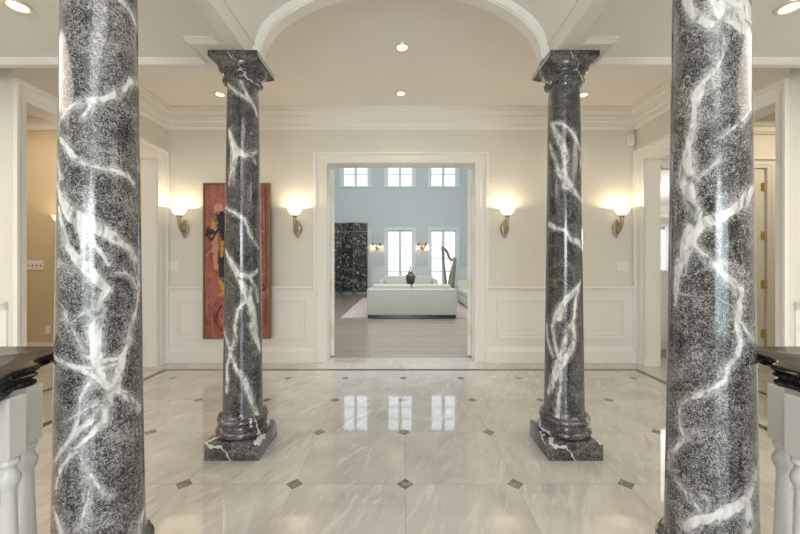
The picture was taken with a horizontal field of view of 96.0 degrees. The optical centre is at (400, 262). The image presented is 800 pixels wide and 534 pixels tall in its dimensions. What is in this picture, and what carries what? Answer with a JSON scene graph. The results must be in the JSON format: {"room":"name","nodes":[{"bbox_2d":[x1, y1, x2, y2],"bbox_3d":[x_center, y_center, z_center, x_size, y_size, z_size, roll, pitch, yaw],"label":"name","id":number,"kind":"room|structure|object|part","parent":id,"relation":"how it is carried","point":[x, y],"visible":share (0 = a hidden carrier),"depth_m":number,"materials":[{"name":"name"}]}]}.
{"room":"entrance hall","nodes":[
{"label":"entrance hall","id":0,"kind":"room"},
{"bbox_2d":[0,68,166,345],"bbox_3d":[-2.915,-0.510,3.490,0.170,3.420,1.740,0,0,0],"label":"wall","id":1,"kind":"structure","parent":0,"point":[45,79],"depth_m":2.62,"materials":[{"name":"beige paint"}]},
{"bbox_2d":[12,78,169,365],"bbox_3d":[-2.813,-0.074,3.487,0.034,2.549,1.731,0,0,0],"label":"trim","id":2,"kind":"structure","parent":1,"relation":"attached to","point":[23,93],"depth_m":2.71,"materials":[{"name":"beige paint"}]},
{"bbox_2d":[27,103,156,365],"bbox_3d":[-2.918,-0.010,3.442,0.184,2.420,1.485,0,0,0],"label":"trim","id":3,"kind":"structure","parent":1,"relation":"attached to","point":[148,163],"depth_m":4.17,"materials":[{"name":"beige paint"}]},
{"bbox_2d":[139,84,170,129],"bbox_3d":[-2.766,-1.730,3.380,0.128,0.240,1.960,0,0,0],"label":"trim","id":4,"kind":"structure","parent":1,"relation":"attached to","point":[152,107],"depth_m":4.02,"materials":[{"name":"beige paint"}]},
{"bbox_2d":[27,130,140,341],"bbox_3d":[-5.500,-0.510,5.110,5.000,3.420,0.120,0,0,0],"label":"wall","id":5,"kind":"structure","parent":0,"point":[41,144],"depth_m":5.05,"materials":[{"name":"beige paint"}]},
{"bbox_2d":[27,261,42,269],"bbox_3d":[-5.118,0.035,5.042,0.210,0.112,0.016,0,0,0],"label":"light switch","id":6,"kind":"object","parent":5,"relation":"attached to","point":[31,265],"visible":0.94,"depth_m":5.03,"materials":[{"name":"beige plastic"}]},
{"bbox_2d":[27,342,53,345],"bbox_3d":[-5.480,1.157,5.043,4.840,0.085,0.015,0,0,0],"label":"baseboard","id":7,"kind":"structure","parent":5,"relation":"attached to","point":[28,343],"depth_m":5.04,"materials":[{"name":"beige paint"}]},
{"bbox_2d":[27,113,56,129],"bbox_3d":[-5.475,-1.980,4.986,4.850,0.240,0.128,0,0,0],"label":"trim","id":8,"kind":"structure","parent":5,"relation":"attached to","point":[33,122],"depth_m":5.01,"materials":[{"name":"beige paint"}]},
{"bbox_2d":[45,326,50,333],"bbox_3d":[-4.950,0.940,5.045,0.080,0.120,0.010,0,0,0],"label":"wall outlet","id":9,"kind":"object","parent":5,"relation":"attached to","point":[47,328],"visible":1,"depth_m":5.04,"materials":[{"name":"beige plastic"}]},
{"bbox_2d":[0,0,240,67],"bbox_3d":[-2.725,-1.360,-1.050,3.550,0.120,6.900,0,0,0],"label":"ceiling","id":10,"kind":"structure","parent":0,"point":[162,24],"depth_m":2.06,"materials":[{"name":"paint"}]},
{"bbox_2d":[1,0,34,13],"bbox_3d":[-1.980,-1.327,1.860,0.124,0.012,0.124,0,0,0],"label":"recessed light","id":11,"kind":"object","parent":10,"relation":"in","point":[20,6],"visible":1,"depth_m":1.86,"materials":[{"name":"white"}]},
{"bbox_2d":[0,0,224,64],"bbox_3d":[-2.737,-1.312,-1.050,3.525,0.041,6.900,0,0,0],"label":"trim","id":12,"kind":"structure","parent":10,"relation":"attached to","point":[214,39],"depth_m":2.33,"materials":[{"name":"paint"}]},
{"bbox_2d":[0,292,793,533],"bbox_3d":[1.000,1.260,5.450,18.000,0.120,20.300,0,0,0],"label":"floor","id":13,"kind":"structure","parent":0,"point":[360,445],"depth_m":2.32,"materials":[{"name":"beige stone"}]},
{"bbox_2d":[0,393,25,533],"bbox_3d":[-1.040,0.777,0.955,0.055,0.846,0.055,0,0,0],"label":"baluster","id":14,"kind":"object","parent":13,"relation":"on","point":[13,407],"visible":0.99,"depth_m":0.94,"materials":[{"name":"white wood"}]},
{"bbox_2d":[12,382,42,533],"bbox_3d":[-1.085,0.777,1.045,0.055,0.846,0.055,0,0,0],"label":"baluster","id":15,"kind":"object","parent":13,"relation":"on","point":[27,520],"visible":0.72,"depth_m":1.04,"materials":[{"name":"white wood"}]},
{"bbox_2d":[50,0,154,533],"bbox_3d":[-1.034,-0.050,1.240,0.330,2.500,0.330,0,0,0],"label":"marble column","id":16,"kind":"structure","parent":13,"relation":"on","point":[98,457],"depth_m":1.15,"materials":[{"name":"black stone"}]},
{"bbox_2d":[0,346,53,400],"bbox_3d":[-1.132,0.326,0.230,0.526,0.055,2.268,0,0,-13],"label":"handrail","id":17,"kind":"object","parent":16,"relation":"attached to","point":[18,364],"visible":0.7,"depth_m":1.06,"materials":[{"name":"black stone"}]},
{"bbox_3d":[-1.104,0.343,0.081,0.222,0.021,1.962,0,0,0],"label":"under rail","id":18,"kind":"part","parent":17,"relation":"part of","materials":[{"name":"black stone"}]},
{"bbox_2d":[204,50,276,460],"bbox_3d":[-1.028,-0.050,2.345,0.330,2.500,0.330,0,0,0],"label":"marble column","id":19,"kind":"structure","parent":13,"relation":"on","point":[244,431],"depth_m":2.25,"materials":[{"name":"black stone"}]},
{"bbox_2d":[334,222,367,293],"bbox_3d":[-2.112,-0.200,14.278,1.571,2.800,0.255,0,0,0],"label":"folding screen","id":20,"kind":"object","parent":13,"relation":"on","point":[351,238],"visible":0.75,"depth_m":14.26,"materials":[{"name":"black paint"}]},
{"bbox_3d":[-2.638,-0.190,14.280,0.542,2.780,0.024,0,0,-24],"label":"panel","id":21,"kind":"part","parent":20,"relation":"part of","materials":[{"name":"black paint"}]},
{"bbox_3d":[-2.126,-0.190,14.277,0.542,2.780,0.024,0,0,24],"label":"panel","id":22,"kind":"part","parent":20,"relation":"part of","materials":[{"name":"black paint"}]},
{"bbox_3d":[-1.599,-0.190,14.233,0.542,2.780,0.024,0,0,-14],"label":"panel","id":23,"kind":"part","parent":20,"relation":"part of","materials":[{"name":"black paint"}]},
{"bbox_2d":[341,298,467,317],"bbox_3d":[0.495,1.194,10.075,3.610,0.012,4.450,0,0,0],"label":"area rug","id":24,"kind":"object","parent":13,"relation":"on","point":[359,310],"visible":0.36,"depth_m":8.82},
{"bbox_2d":[379,276,437,283],"bbox_3d":[0.240,0.808,11.720,1.850,0.760,0.960,0,0,0],"label":"sofa","id":25,"kind":"object","parent":24,"relation":"on","point":[387,279],"visible":0.25,"depth_m":11.80,"materials":[{"name":"white fabric"}]},
{"bbox_2d":[384,276,406,283],"bbox_3d":[-0.171,0.598,11.920,0.809,0.340,0.240,0,0,0],"label":"cushion","id":26,"kind":"object","parent":25,"relation":"on","point":[388,279],"depth_m":11.80,"materials":[{"name":"white fabric"}]},
{"bbox_2d":[414,276,432,283],"bbox_3d":[0.650,0.598,11.920,0.809,0.340,0.240,0,0,0],"label":"cushion","id":27,"kind":"object","parent":25,"relation":"on","point":[419,279],"depth_m":11.80,"materials":[{"name":"white fabric"}]},
{"bbox_2d":[367,284,456,317],"bbox_3d":[0.235,0.831,8.200,1.930,0.715,0.960,0,0,0],"label":"sofa","id":28,"kind":"object","parent":24,"relation":"on","point":[383,300],"visible":1,"depth_m":7.72,"materials":[{"name":"white fabric"}]},
{"bbox_2d":[373,284,410,288],"bbox_3d":[-0.196,0.611,8.000,0.849,0.275,0.240,0,0,0],"label":"cushion","id":29,"kind":"object","parent":28,"relation":"on","point":[376,286],"depth_m":7.88,"materials":[{"name":"fabric"}]},
{"bbox_2d":[412,284,450,288],"bbox_3d":[0.665,0.611,8.000,0.849,0.275,0.240,0,0,0],"label":"cushion","id":30,"kind":"object","parent":28,"relation":"on","point":[414,286],"depth_m":7.88,"materials":[{"name":"fabric"}]},
{"bbox_2d":[457,280,467,308],"bbox_3d":[2.155,0.808,9.900,0.930,0.760,2.000,0,0,0],"label":"sofa","id":31,"kind":"object","parent":24,"relation":"on","point":[462,285],"visible":0.2,"depth_m":10.40,"materials":[{"name":"white fabric"}]},
{"bbox_3d":[2.060,0.813,10.820,0.720,0.610,0.160,0,0,0],"label":"armrest","id":32,"kind":"part","parent":31,"relation":"part of","materials":[{"name":"white fabric"}]},
{"bbox_2d":[458,289,467,294],"bbox_3d":[1.975,0.828,10.320,0.570,0.140,0.832,0,0,0],"label":"seat cushion","id":33,"kind":"object","parent":31,"relation":"on","point":[460,291],"depth_m":10.30,"materials":[{"name":"white fabric"}]},
{"bbox_3d":[2.060,1.008,9.900,0.720,0.220,1.680,0,0,0],"label":"seat","id":34,"kind":"part","parent":31,"relation":"part of","materials":[{"name":"white fabric"}]},
{"bbox_3d":[0.240,0.963,9.900,1.200,0.450,0.700,0,0,0],"label":"coffee table","id":35,"kind":"object","parent":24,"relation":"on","visible":0},
{"bbox_2d":[405,266,415,288],"bbox_3d":[0.260,0.408,9.900,0.250,0.660,0.250,0,0,42],"label":"urn","id":36,"kind":"object","parent":35,"relation":"on","point":[410,277],"visible":0.76,"depth_m":9.82,"materials":[{"name":"ceramic"}]},
{"bbox_2d":[441,246,455,288],"bbox_3d":[1.852,0.278,14.000,0.609,1.845,0.320,0,0,0],"label":"harp","id":37,"kind":"object","parent":13,"relation":"on","point":[451,281],"visible":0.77,"depth_m":13.95,"materials":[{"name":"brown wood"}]},
{"bbox_2d":[530,50,602,460],"bbox_3d":[1.061,-0.050,2.345,0.330,2.500,0.330,0,0,0],"label":"marble column","id":38,"kind":"structure","parent":13,"relation":"on","point":[562,431],"depth_m":2.25,"materials":[{"name":"black stone"}]},
{"bbox_2d":[204,0,597,50],"bbox_3d":[0.000,-1.605,-1.095,1.950,0.610,6.810,0,0,0],"label":"vault","id":39,"kind":"object","parent":38,"relation":"on","point":[242,19],"visible":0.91,"depth_m":2.14,"materials":[{"name":"paint"}]},
{"bbox_2d":[661,270,667,348],"bbox_3d":[3.900,0.650,5.175,0.880,1.100,0.470,0,0,0],"label":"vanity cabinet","id":40,"kind":"object","parent":13,"relation":"on","point":[664,273],"visible":0.02,"depth_m":4.97,"materials":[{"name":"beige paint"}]},
{"bbox_2d":[655,0,760,533],"bbox_3d":[1.062,-0.050,1.240,0.330,2.500,0.330,0,0,0],"label":"marble column","id":41,"kind":"structure","parent":13,"relation":"on","point":[712,478],"depth_m":1.15,"materials":[{"name":"black stone"}]},
{"bbox_2d":[757,346,799,392],"bbox_3d":[1.157,0.326,0.230,0.526,0.055,2.268,0,0,13],"label":"handrail","id":42,"kind":"object","parent":41,"relation":"attached to","point":[784,360],"visible":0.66,"depth_m":1.10,"materials":[{"name":"black stone"}]},
{"bbox_3d":[1.129,0.343,0.081,0.222,0.021,1.962,0,0,0],"label":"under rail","id":43,"kind":"part","parent":42,"relation":"part of","materials":[{"name":"black stone"}]},
{"bbox_2d":[767,382,798,533],"bbox_3d":[1.109,0.777,1.045,0.055,0.846,0.055,0,0,0],"label":"baluster","id":44,"kind":"object","parent":13,"relation":"on","point":[782,522],"visible":0.7,"depth_m":1.03,"materials":[{"name":"white wood"}]},
{"bbox_2d":[785,393,799,533],"bbox_3d":[1.064,0.777,0.955,0.055,0.846,0.055,0,0,0],"label":"baluster","id":45,"kind":"object","parent":13,"relation":"on","point":[792,400],"visible":1,"depth_m":0.95,"materials":[{"name":"white wood"}]},
{"bbox_2d":[332,168,469,288],"bbox_3d":[0.000,-2.100,15.525,6.100,6.600,0.250,0,0,0],"label":"wall","id":46,"kind":"structure","parent":0,"point":[421,207],"depth_m":15.40,"materials":[{"name":"blue paint"}]},
{"bbox_2d":[339,168,371,187],"bbox_3d":[-1.950,-4.095,15.445,1.420,1.750,0.230,0,0,0],"label":"window","id":47,"kind":"structure","parent":46,"relation":"in","point":[342,174],"depth_m":15.38,"materials":[{"name":"white paint"}]},
{"bbox_3d":[-1.950,-4.060,15.530,1.100,1.580,0.060,0,0,0],"label":"frame","id":48,"kind":"part","parent":47,"relation":"part of","materials":[{"name":"white paint"}]},
{"bbox_2d":[368,227,370,285],"bbox_3d":[-1.950,-0.270,15.463,1.340,2.500,0.195,0,0,0],"label":"window","id":49,"kind":"structure","parent":46,"relation":"in","point":[369,228],"depth_m":15.38,"materials":[{"name":"white paint"}]},
{"bbox_2d":[372,243,381,249],"bbox_3d":[-1.030,-0.700,15.307,0.440,0.340,0.174,0,0,0],"label":"wall sconce","id":50,"kind":"object","parent":46,"relation":"attached to","point":[373,244],"visible":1,"depth_m":15.28,"materials":[{"name":"gold metal"}]},
{"bbox_2d":[384,227,415,275],"bbox_3d":[-0.040,-0.270,15.463,1.340,2.500,0.195,0,0,0],"label":"window","id":51,"kind":"structure","parent":46,"relation":"in","point":[387,230],"depth_m":15.50,"materials":[{"name":"white paint"}]},
{"bbox_2d":[383,168,416,187],"bbox_3d":[-0.040,-4.095,15.445,1.420,1.750,0.230,0,0,0],"label":"window","id":52,"kind":"structure","parent":46,"relation":"in","point":[386,170],"depth_m":15.38,"materials":[{"name":"white paint"}]},
{"bbox_3d":[-0.040,-4.060,15.530,1.100,1.580,0.060,0,0,0],"label":"frame","id":53,"kind":"part","parent":52,"relation":"part of","materials":[{"name":"white paint"}]},
{"bbox_2d":[371,267,467,286],"bbox_3d":[0.000,0.680,15.375,5.900,1.040,0.050,0,0,0],"label":"trim","id":54,"kind":"structure","parent":46,"relation":"attached to","point":[377,273],"depth_m":15.38,"materials":[{"name":"white paint"}]},
{"bbox_2d":[417,243,426,249],"bbox_3d":[0.900,-0.700,15.307,0.440,0.340,0.174,0,0,0],"label":"wall sconce","id":55,"kind":"object","parent":46,"relation":"attached to","point":[418,244],"visible":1,"depth_m":15.28,"materials":[{"name":"gold metal"}]},
{"bbox_2d":[428,227,458,285],"bbox_3d":[1.820,-0.270,15.463,1.340,2.500,0.195,0,0,0],"label":"window","id":56,"kind":"structure","parent":46,"relation":"in","point":[443,230],"depth_m":15.38,"materials":[{"name":"white paint"}]},
{"bbox_2d":[427,168,459,187],"bbox_3d":[1.820,-4.095,15.445,1.420,1.750,0.230,0,0,0],"label":"window","id":57,"kind":"structure","parent":46,"relation":"in","point":[430,174],"depth_m":15.38,"materials":[{"name":"white paint"}]},
{"bbox_3d":[1.820,-4.060,15.530,1.100,1.580,0.060,0,0,0],"label":"frame","id":58,"kind":"part","parent":57,"relation":"part of","materials":[{"name":"white paint"}]},
{"bbox_2d":[139,0,670,105],"bbox_3d":[0.000,-1.890,3.380,9.240,0.080,1.960,0,0,0],"label":"ceiling","id":59,"kind":"structure","parent":0,"point":[344,53],"depth_m":3.44,"materials":[{"name":"paint"}]},
{"bbox_2d":[214,91,225,96],"bbox_3d":[-1.980,-1.844,3.940,0.124,0.012,0.124,0,0,0],"label":"recessed light","id":60,"kind":"object","parent":59,"relation":"in","point":[217,93],"visible":1,"depth_m":3.93,"materials":[{"name":"white"}]},
{"bbox_2d":[395,90,406,95],"bbox_3d":[0.000,-1.844,3.920,0.124,0.012,0.124,0,0,0],"label":"recessed light","id":61,"kind":"object","parent":59,"relation":"in","point":[398,93],"visible":1,"depth_m":3.91,"materials":[{"name":"white"}]},
{"bbox_2d":[395,42,408,51],"bbox_3d":[0.010,-1.844,3.080,0.124,0.012,0.124,0,0,0],"label":"recessed light","id":62,"kind":"object","parent":59,"relation":"in","point":[402,46],"visible":1,"depth_m":3.07,"materials":[{"name":"white metal"}]},
{"bbox_2d":[580,92,589,96],"bbox_3d":[2.000,-1.844,3.950,0.124,0.012,0.124,0,0,0],"label":"recessed light","id":63,"kind":"object","parent":59,"relation":"in","point":[582,94],"visible":0.8,"depth_m":3.93,"materials":[{"name":"white"}]},
{"bbox_2d":[167,130,774,345],"bbox_3d":[3.475,-2.100,4.470,13.050,6.600,0.220,0,0,0],"label":"wall","id":64,"kind":"structure","parent":0,"point":[517,158],"depth_m":4.36,"materials":[{"name":"beige paint"}]},
{"bbox_2d":[170,261,178,270],"bbox_3d":[-2.740,0.035,4.355,0.115,0.115,0.010,0,0,0],"label":"light switch","id":65,"kind":"object","parent":64,"relation":"attached to","point":[174,265],"visible":1,"depth_m":4.35,"materials":[{"name":"beige plastic"}]},
{"bbox_2d":[170,207,188,237],"bbox_3d":[-2.610,-0.474,4.251,0.188,0.348,0.226,0,0,0],"label":"wall sconce","id":66,"kind":"object","parent":64,"relation":"attached to","point":[178,211],"visible":1,"depth_m":4.23,"materials":[{"name":"white glass"}]},
{"bbox_3d":[-2.610,-0.603,4.232,0.188,0.090,0.188,0,0,0],"label":"lamp shade","id":67,"kind":"part","parent":66,"relation":"part of","materials":[{"name":"white glass"}]},
{"bbox_3d":[-2.610,-0.458,4.271,0.068,0.209,0.145,0,0,0],"label":"arm","id":68,"kind":"part","parent":66,"relation":"part of","materials":[{"name":"gold metal"}]},
{"bbox_3d":[-2.610,-0.413,4.340,0.106,0.227,0.048,0,0,0],"label":"plate","id":69,"kind":"part","parent":66,"relation":"part of","materials":[{"name":"gold metal"}]},
{"bbox_2d":[203,183,224,338],"bbox_3d":[-2.215,-0.024,4.286,0.249,1.836,0.042,0,0,0],"label":"framed painting","id":70,"kind":"object","parent":64,"relation":"attached to","point":[213,249],"depth_m":4.28,"materials":[{"name":"red paint"}]},
{"bbox_2d":[166,286,313,290],"bbox_3d":[-1.940,0.307,4.329,1.780,0.055,0.042,0,0,0],"label":"trim","id":71,"kind":"structure","parent":64,"relation":"attached to","point":[170,288],"depth_m":4.32,"materials":[{"name":"beige paint"}]},
{"bbox_2d":[176,299,304,338],"bbox_3d":[-1.935,0.675,4.338,1.550,0.480,0.020,0,0,0],"label":"trim","id":72,"kind":"structure","parent":64,"relation":"attached to","point":[177,300],"depth_m":4.34,"materials":[{"name":"beige paint"}]},
{"bbox_2d":[169,291,312,346],"bbox_3d":[-1.940,0.765,4.354,1.780,0.870,0.012,0,0,0],"label":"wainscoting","id":73,"kind":"structure","parent":64,"relation":"attached to","point":[284,315],"depth_m":4.35,"materials":[{"name":"beige paint"}]},
{"bbox_2d":[168,347,313,362],"bbox_3d":[-1.940,1.105,4.336,1.780,0.190,0.024,0,0,0],"label":"baseboard","id":74,"kind":"structure","parent":64,"relation":"attached to","point":[175,354],"depth_m":4.32,"materials":[{"name":"beige paint"}]},
{"bbox_2d":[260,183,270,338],"bbox_3d":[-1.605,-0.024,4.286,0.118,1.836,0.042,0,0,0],"label":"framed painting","id":75,"kind":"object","parent":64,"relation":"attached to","point":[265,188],"depth_m":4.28,"materials":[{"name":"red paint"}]},
{"bbox_2d":[286,207,302,237],"bbox_3d":[-1.250,-0.474,4.251,0.188,0.348,0.226,0,0,0],"label":"wall sconce","id":76,"kind":"object","parent":64,"relation":"attached to","point":[294,211],"visible":1,"depth_m":4.22,"materials":[{"name":"gold metal"}]},
{"bbox_3d":[-1.250,-0.603,4.232,0.188,0.090,0.188,0,0,0],"label":"lamp shade","id":77,"kind":"part","parent":76,"relation":"part of","materials":[{"name":"white glass"}]},
{"bbox_3d":[-1.250,-0.458,4.271,0.068,0.209,0.145,0,0,0],"label":"arm","id":78,"kind":"part","parent":76,"relation":"part of","materials":[{"name":"gold metal"}]},
{"bbox_3d":[-1.250,-0.413,4.340,0.106,0.227,0.048,0,0,0],"label":"plate","id":79,"kind":"part","parent":76,"relation":"part of","materials":[{"name":"gold metal"}]},
{"bbox_2d":[330,170,333,355],"bbox_3d":[-1.025,-0.003,4.978,0.185,2.375,0.885,0,0,-22],"label":"door","id":80,"kind":"structure","parent":64,"relation":"in","point":[332,171],"depth_m":4.60,"materials":[{"name":"beige paint"}]},
{"bbox_2d":[168,106,633,129],"bbox_3d":[0.000,-1.730,4.296,5.660,0.240,0.128,0,0,0],"label":"trim","id":81,"kind":"structure","parent":64,"relation":"attached to","point":[181,117],"depth_m":4.30,"materials":[{"name":"beige paint"}]},
{"bbox_2d":[313,152,488,362],"bbox_3d":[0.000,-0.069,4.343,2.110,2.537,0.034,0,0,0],"label":"trim","id":82,"kind":"structure","parent":64,"relation":"attached to","point":[320,159],"depth_m":4.34,"materials":[{"name":"beige paint"}]},
{"bbox_2d":[468,170,471,355],"bbox_3d":[1.025,-0.003,4.978,0.185,2.375,0.885,0,0,22],"label":"door","id":83,"kind":"structure","parent":64,"relation":"in","point":[469,171],"depth_m":4.60,"materials":[{"name":"beige paint"}]},
{"bbox_2d":[499,207,515,237],"bbox_3d":[1.250,-0.474,4.251,0.188,0.348,0.226,0,0,0],"label":"wall sconce","id":84,"kind":"object","parent":64,"relation":"attached to","point":[507,211],"visible":1,"depth_m":4.22,"materials":[{"name":"white glass"}]},
{"bbox_3d":[1.250,-0.413,4.340,0.106,0.227,0.048,0,0,0],"label":"plate","id":85,"kind":"part","parent":84,"relation":"part of","materials":[{"name":"gold metal"}]},
{"bbox_3d":[1.250,-0.458,4.271,0.068,0.209,0.145,0,0,0],"label":"arm","id":86,"kind":"part","parent":84,"relation":"part of","materials":[{"name":"gold metal"}]},
{"bbox_3d":[1.250,-0.603,4.232,0.188,0.090,0.188,0,0,0],"label":"lamp shade","id":87,"kind":"part","parent":84,"relation":"part of","materials":[{"name":"white glass"}]},
{"bbox_2d":[489,291,631,346],"bbox_3d":[1.940,0.765,4.354,1.780,0.870,0.012,0,0,0],"label":"trim","id":88,"kind":"structure","parent":64,"relation":"attached to","point":[518,317],"depth_m":4.35,"materials":[{"name":"beige paint"}]},
{"bbox_2d":[488,347,633,362],"bbox_3d":[1.940,1.105,4.336,1.780,0.190,0.024,0,0,0],"label":"baseboard","id":89,"kind":"structure","parent":64,"relation":"attached to","point":[495,354],"depth_m":4.32,"materials":[{"name":"beige paint"}]},
{"bbox_2d":[488,286,635,290],"bbox_3d":[1.940,0.307,4.329,1.780,0.055,0.042,0,0,0],"label":"trim","id":90,"kind":"structure","parent":64,"relation":"attached to","point":[491,288],"depth_m":4.32,"materials":[{"name":"beige paint"}]},
{"bbox_2d":[612,207,631,237],"bbox_3d":[2.600,-0.474,4.251,0.188,0.348,0.226,0,0,0],"label":"wall sconce","id":91,"kind":"object","parent":64,"relation":"attached to","point":[617,227],"visible":1,"depth_m":4.23,"materials":[{"name":"gold metal"}]},
{"bbox_3d":[2.600,-0.413,4.340,0.106,0.227,0.048,0,0,0],"label":"plate","id":92,"kind":"part","parent":91,"relation":"part of","materials":[{"name":"gold metal"}]},
{"bbox_3d":[2.600,-0.458,4.271,0.068,0.209,0.145,0,0,0],"label":"arm","id":93,"kind":"part","parent":91,"relation":"part of","materials":[{"name":"gold metal"}]},
{"bbox_3d":[2.600,-0.603,4.232,0.188,0.090,0.188,0,0,0],"label":"lamp shade","id":94,"kind":"part","parent":91,"relation":"part of","materials":[{"name":"white glass"}]},
{"bbox_2d":[616,262,628,270],"bbox_3d":[2.680,0.045,4.355,0.150,0.115,0.010,0,0,0],"label":"light switch","id":95,"kind":"object","parent":64,"relation":"attached to","point":[620,266],"visible":1,"depth_m":4.35,"materials":[{"name":"beige plastic"}]},
{"bbox_2d":[626,134,634,145],"bbox_3d":[2.765,-1.480,4.335,0.080,0.130,0.049,0,0,0],"label":"sensor","id":96,"kind":"object","parent":64,"relation":"attached to","point":[630,138],"visible":1,"depth_m":4.32,"materials":[{"name":"beige plastic"}]},
{"bbox_2d":[661,157,774,345],"bbox_3d":[3.805,-0.037,4.343,1.560,2.475,0.034,0,0,0],"label":"trim","id":97,"kind":"structure","parent":64,"relation":"attached to","point":[768,163],"depth_m":4.34,"materials":[{"name":"beige paint"}]},
{"bbox_2d":[754,169,766,345],"bbox_3d":[4.128,0.022,4.385,0.646,2.325,0.185,0,0,0],"label":"door","id":98,"kind":"structure","parent":64,"relation":"in","point":[760,186],"depth_m":4.36,"materials":[{"name":"beige paint"}]},
{"bbox_2d":[753,113,774,133],"bbox_3d":[6.475,-1.680,4.296,6.850,0.240,0.128,0,0,0],"label":"trim","id":99,"kind":"structure","parent":64,"relation":"attached to","point":[765,125],"depth_m":4.31,"materials":[{"name":"beige paint"}]},
{"bbox_2d":[661,170,668,205],"bbox_3d":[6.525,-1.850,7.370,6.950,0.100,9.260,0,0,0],"label":"window","id":100,"kind":"structure","parent":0,"point":[664,173],"depth_m":8.64,"materials":[{"name":"glass"}]},
{"bbox_2d":[661,218,668,228],"bbox_3d":[6.475,-0.510,11.675,6.850,3.420,0.150,0,0,0],"label":"wall","id":101,"kind":"structure","parent":0,"point":[665,221],"depth_m":11.60,"materials":[{"name":"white paint"}]},
{"bbox_2d":[661,223,668,269],"bbox_3d":[8.783,-0.055,11.498,1.135,2.410,0.204,0,0,0],"label":"curtain","id":102,"kind":"object","parent":101,"relation":"hanging from","point":[667,227],"visible":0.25,"depth_m":11.46,"materials":[{"name":"white fabric"}]},
{"bbox_2d":[661,206,668,217],"bbox_3d":[6.475,-1.632,11.510,6.850,0.336,0.179,0,0,0],"label":"trim","id":103,"kind":"structure","parent":101,"relation":"attached to","point":[664,209],"depth_m":11.50,"materials":[{"name":"beige paint"}]},
{"bbox_2d":[561,0,799,67],"bbox_3d":[2.725,-1.360,-1.050,3.550,0.120,6.900,0,0,0],"label":"ceiling","id":104,"kind":"structure","parent":0,"point":[643,28],"depth_m":2.06,"materials":[{"name":"paint"}]},
{"bbox_2d":[577,0,799,64],"bbox_3d":[2.737,-1.312,-1.050,3.525,0.041,6.900,0,0,0],"label":"trim","id":105,"kind":"structure","parent":104,"relation":"attached to","point":[587,39],"depth_m":2.33,"materials":[{"name":"paint"}]},
{"bbox_2d":[773,0,799,14],"bbox_3d":[2.020,-1.327,1.870,0.124,0.012,0.124,0,0,0],"label":"recessed light","id":106,"kind":"object","parent":104,"relation":"in","point":[790,6],"visible":1,"depth_m":1.87,"materials":[{"name":"white"}]},
{"bbox_2d":[635,68,799,345],"bbox_3d":[2.915,-0.510,3.490,0.170,3.420,1.740,0,0,0],"label":"wall","id":107,"kind":"structure","parent":0,"point":[658,127],"depth_m":2.62,"materials":[{"name":"beige paint"}]},
{"bbox_2d":[631,78,670,129],"bbox_3d":[2.766,-1.730,3.380,0.128,0.240,1.960,0,0,0],"label":"trim","id":108,"kind":"structure","parent":107,"relation":"attached to","point":[656,103],"depth_m":3.95,"materials":[{"name":"beige paint"}]},
{"bbox_2d":[645,103,774,365],"bbox_3d":[2.918,-0.010,3.442,0.184,2.420,1.485,0,0,0],"label":"trim","id":109,"kind":"structure","parent":107,"relation":"attached to","point":[652,163],"depth_m":4.17,"materials":[{"name":"beige paint"}]},
{"bbox_2d":[632,78,789,378],"bbox_3d":[2.813,-0.074,3.487,0.034,2.549,1.731,0,0,0],"label":"trim","id":110,"kind":"structure","parent":107,"relation":"attached to","point":[778,93],"depth_m":2.70,"materials":[{"name":"beige paint"}]},
{"bbox_3d":[-3.810,-0.510,2.680,1.620,3.420,0.120,0,0,0],"label":"wall","id":111,"kind":"structure","parent":0,"visible":0},
{"bbox_2d":[0,302,6,308],"bbox_3d":[-3.680,0.307,2.589,1.640,0.055,0.042,0,0,0],"label":"trim","id":112,"kind":"structure","parent":111,"relation":"attached to","point":[3,305],"depth_m":2.59,"materials":[{"name":"beige paint"}]},
{"bbox_2d":[0,308,7,345],"bbox_3d":[-3.680,0.765,2.614,1.640,0.870,0.012,0,0,0],"label":"trim","id":113,"kind":"structure","parent":111,"relation":"attached to","point":[3,312],"depth_m":2.61,"materials":[{"name":"beige paint"}]},
{"bbox_3d":[3.810,-0.510,2.680,1.620,3.420,0.120,0,0,0],"label":"wall","id":114,"kind":"structure","parent":0,"visible":0},
{"bbox_2d":[794,308,799,345],"bbox_3d":[3.680,0.765,2.614,1.640,0.870,0.012,0,0,0],"label":"trim","id":115,"kind":"structure","parent":114,"relation":"attached to","point":[796,311],"depth_m":2.61,"materials":[{"name":"beige paint"}]},
{"bbox_2d":[795,302,799,308],"bbox_3d":[3.680,0.307,2.589,1.640,0.055,0.042,0,0,0],"label":"trim","id":116,"kind":"structure","parent":114,"relation":"attached to","point":[797,304],"depth_m":2.60,"materials":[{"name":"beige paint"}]},
{"bbox_3d":[1.000,-2.270,3.650,18.000,0.100,16.700,0,0,0],"label":"roof","id":117,"kind":"structure","parent":0,"visible":0},
{"bbox_2d":[253,0,548,65],"bbox_3d":[0.000,-1.760,2.355,9.000,0.920,0.090,0,0,0],"label":"arch molding","id":118,"kind":"structure","parent":117,"relation":"attached to","point":[306,10],"depth_m":2.33,"materials":[{"name":"paint"}]}
]}

